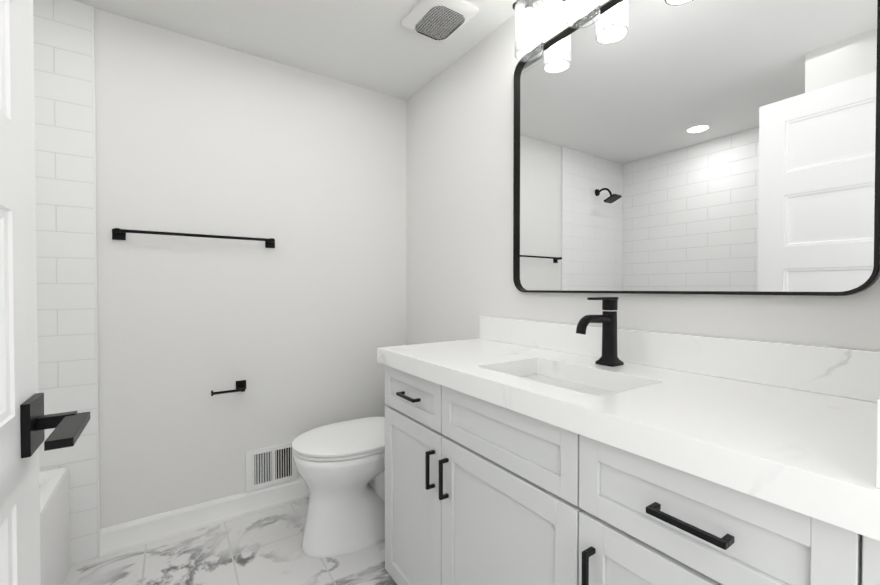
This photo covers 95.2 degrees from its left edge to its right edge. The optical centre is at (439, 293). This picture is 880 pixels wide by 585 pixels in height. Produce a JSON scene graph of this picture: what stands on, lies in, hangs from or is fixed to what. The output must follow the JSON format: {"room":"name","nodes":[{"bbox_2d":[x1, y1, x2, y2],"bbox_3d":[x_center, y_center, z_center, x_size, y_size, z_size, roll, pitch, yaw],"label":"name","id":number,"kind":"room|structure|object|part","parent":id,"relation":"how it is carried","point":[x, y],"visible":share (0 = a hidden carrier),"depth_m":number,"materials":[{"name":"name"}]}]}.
{"room":"bathroom","nodes":[
{"label":"bathroom","id":0,"kind":"room"},
{"bbox_2d":[64,483,396,584],"bbox_3d":[-0.284,1.103,0.658,2.560,0.060,3.170,-1,1,-34],"label":"floor","id":1,"kind":"structure","parent":0,"point":[264,547],"depth_m":1.59,"materials":[{"name":"stone"}]},
{"bbox_2d":[39,467,69,584],"bbox_3d":[-1.342,0.875,0.759,0.732,0.392,1.459,-1,1,-34],"label":"bathtub","id":2,"kind":"object","parent":1,"relation":"on","point":[54,529],"visible":0.58,"depth_m":1.39,"materials":[{"name":"white ceramic"}]},
{"bbox_2d":[292,417,384,557],"bbox_3d":[-0.282,0.692,1.837,0.754,0.729,0.412,-1,1,-34],"label":"toilet","id":3,"kind":"object","parent":1,"relation":"on","point":[340,466],"visible":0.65,"depth_m":1.64,"materials":[{"name":"white ceramic"}]},
{"bbox_3d":[-0.378,0.629,1.772,0.523,0.040,0.380,-1,1,-34],"label":"lid","id":4,"kind":"part","parent":3,"relation":"part of","materials":[{"name":"white plastic"}]},
{"bbox_3d":[-0.384,0.642,1.769,0.504,0.016,0.374,-1,1,-34],"label":"seat","id":5,"kind":"part","parent":3,"relation":"part of","materials":[{"name":"white plastic"}]},
{"bbox_2d":[377,361,879,584],"bbox_3d":[0.344,0.666,1.123,0.532,0.801,1.290,-1,1,-34],"label":"bathroom vanity","id":6,"kind":"object","parent":1,"relation":"on","point":[530,452],"depth_m":0.83,"materials":[{"name":"white paint"}]},
{"bbox_2d":[377,337,879,528],"bbox_3d":[0.342,0.238,1.129,0.522,0.055,1.314,-1,1,-34],"label":"countertop","id":7,"kind":"structure","parent":6,"relation":"on","point":[815,449],"depth_m":0.73,"materials":[{"name":"white stone"}]},
{"bbox_2d":[573,297,624,364],"bbox_3d":[0.454,0.110,1.158,0.176,0.199,0.058,-1,1,-34],"label":"faucet","id":8,"kind":"object","parent":7,"relation":"on","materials":[{"name":"black metal"}]},
{"bbox_2d":[94,8,405,528],"bbox_3d":[-1.101,-0.043,1.869,2.530,2.200,0.110,-1,1,-34],"label":"wall","id":9,"kind":"structure","parent":0,"point":[300,323],"depth_m":1.88,"materials":[{"name":"white paint"}]},
{"bbox_2d":[33,0,97,564],"bbox_3d":[-1.720,-0.037,1.381,0.814,2.200,0.012,-1,1,-34],"label":"wall tile","id":10,"kind":"structure","parent":9,"relation":"attached to","point":[63,99],"depth_m":1.56,"materials":[{"name":"white tile"}]},
{"bbox_2d":[91,6,99,556],"bbox_3d":[-1.378,-0.040,1.609,0.008,2.200,0.014,-1,1,-34],"label":"tile trim","id":11,"kind":"structure","parent":9,"relation":"attached to","point":[95,274],"depth_m":1.60,"materials":[{"name":"white paint"}]},
{"bbox_2d":[112,228,274,247],"bbox_3d":[-1.062,-0.245,1.790,0.626,0.044,0.060,-1,1,-34],"label":"towel rail","id":12,"kind":"object","parent":9,"relation":"attached to","point":[118,234],"visible":1,"depth_m":1.73,"materials":[{"name":"black metal"}]},
{"bbox_2d":[100,477,308,556],"bbox_3d":[-0.784,1.002,2.017,1.418,0.106,0.020,-1,1,-34],"label":"baseboard","id":13,"kind":"structure","parent":9,"relation":"attached to","point":[136,533],"depth_m":1.81,"materials":[{"name":"white paint"}]},
{"bbox_2d":[211,380,245,395],"bbox_3d":[-0.973,0.435,1.854,0.150,0.044,0.068,-1,1,-34],"label":"paper holder","id":14,"kind":"object","parent":9,"relation":"attached to","point":[241,385],"visible":1,"depth_m":1.86,"materials":[{"name":"black metal"}]},
{"bbox_2d":[245,442,296,491],"bbox_3d":[-0.831,0.851,1.986,0.236,0.192,0.016,-1,1,-34],"label":"air vent","id":15,"kind":"object","parent":9,"relation":"in","point":[269,466],"visible":0.96,"depth_m":1.98,"materials":[{"name":"white metal"}]},
{"bbox_2d":[75,0,516,99],"bbox_3d":[-0.284,-1.167,0.628,2.560,0.080,3.170,-1,1,-34],"label":"ceiling","id":16,"kind":"structure","parent":0,"point":[374,45],"depth_m":1.76,"materials":[{"name":"white paint"}]},
{"bbox_2d":[401,0,478,42],"bbox_3d":[-0.005,-1.128,1.649,0.224,0.025,0.262,-1,1,-34],"label":"ceiling vent","id":17,"kind":"object","parent":16,"relation":"in","point":[441,21],"visible":1,"depth_m":1.63,"materials":[{"name":"white plastic"}]},
{"bbox_2d":[406,0,879,350],"bbox_3d":[0.681,-0.035,1.190,0.110,2.200,3.004,-1,1,-34],"label":"wall","id":18,"kind":"structure","parent":0,"point":[459,190],"depth_m":1.78,"materials":[{"name":"white paint"}]},
{"bbox_2d":[513,0,542,61],"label":"sconce","id":19,"kind":"object","parent":18,"relation":"attached to","point":[529,27],"depth_m":1.42,"materials":[{"name":"white glass"}]},
{"bbox_3d":[0.323,-0.962,1.458,0.102,0.180,0.102,-1,1,-34],"label":"lamp shade","id":20,"kind":"part","parent":19,"relation":"part of","materials":[{"name":"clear glass"}]},
{"bbox_2d":[562,0,600,28],"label":"sconce","id":21,"kind":"object","parent":18,"relation":"attached to","point":[579,13],"depth_m":1.29,"materials":[{"name":"white glass"}]},
{"bbox_3d":[0.451,-0.960,1.266,0.102,0.180,0.102,-1,1,-34],"label":"lamp shade","id":22,"kind":"part","parent":21,"relation":"part of","materials":[{"name":"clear glass"}]},
{"bbox_2d":[479,317,879,400],"bbox_3d":[0.547,0.158,1.273,0.019,0.099,1.301,-1,1,-34],"label":"backsplash","id":23,"kind":"structure","parent":18,"relation":"attached to","point":[842,372],"depth_m":0.99,"materials":[{"name":"white stone"}]},
{"bbox_2d":[513,0,879,295],"bbox_3d":[0.586,-0.461,1.204,0.026,0.921,1.010,-1,1,-34],"label":"mirror","id":24,"kind":"object","parent":18,"relation":"attached to","point":[724,147],"visible":0.9,"depth_m":1.05,"materials":[{"name":"grey mirror"}]},
{"bbox_2d":[873,393,879,488],"bbox_3d":[0.709,0.167,0.591,0.512,0.099,0.013,-1,1,-34],"label":"backsplash","id":25,"kind":"structure","parent":18,"relation":"attached to","point":[876,400],"depth_m":0.46,"materials":[{"name":"white stone"}]},
{"bbox_3d":[0.024,-0.019,0.050,2.252,2.200,0.115,-1,1,-34],"label":"wall","id":26,"kind":"structure","parent":0,"visible":0},
{"bbox_2d":[0,0,89,584],"bbox_3d":[-0.370,0.072,0.293,0.098,1.990,0.702,-1,1,-34],"label":"door","id":27,"kind":"structure","parent":26,"relation":"in","point":[25,421],"depth_m":0.51,"materials":[{"name":"white paint"}]},
{"bbox_3d":[-0.499,0.174,0.518,0.063,0.068,0.154,-1,1,-34],"label":"handle","id":28,"kind":"part","parent":27,"relation":"part of","materials":[{"name":"black metal"}]}
]}

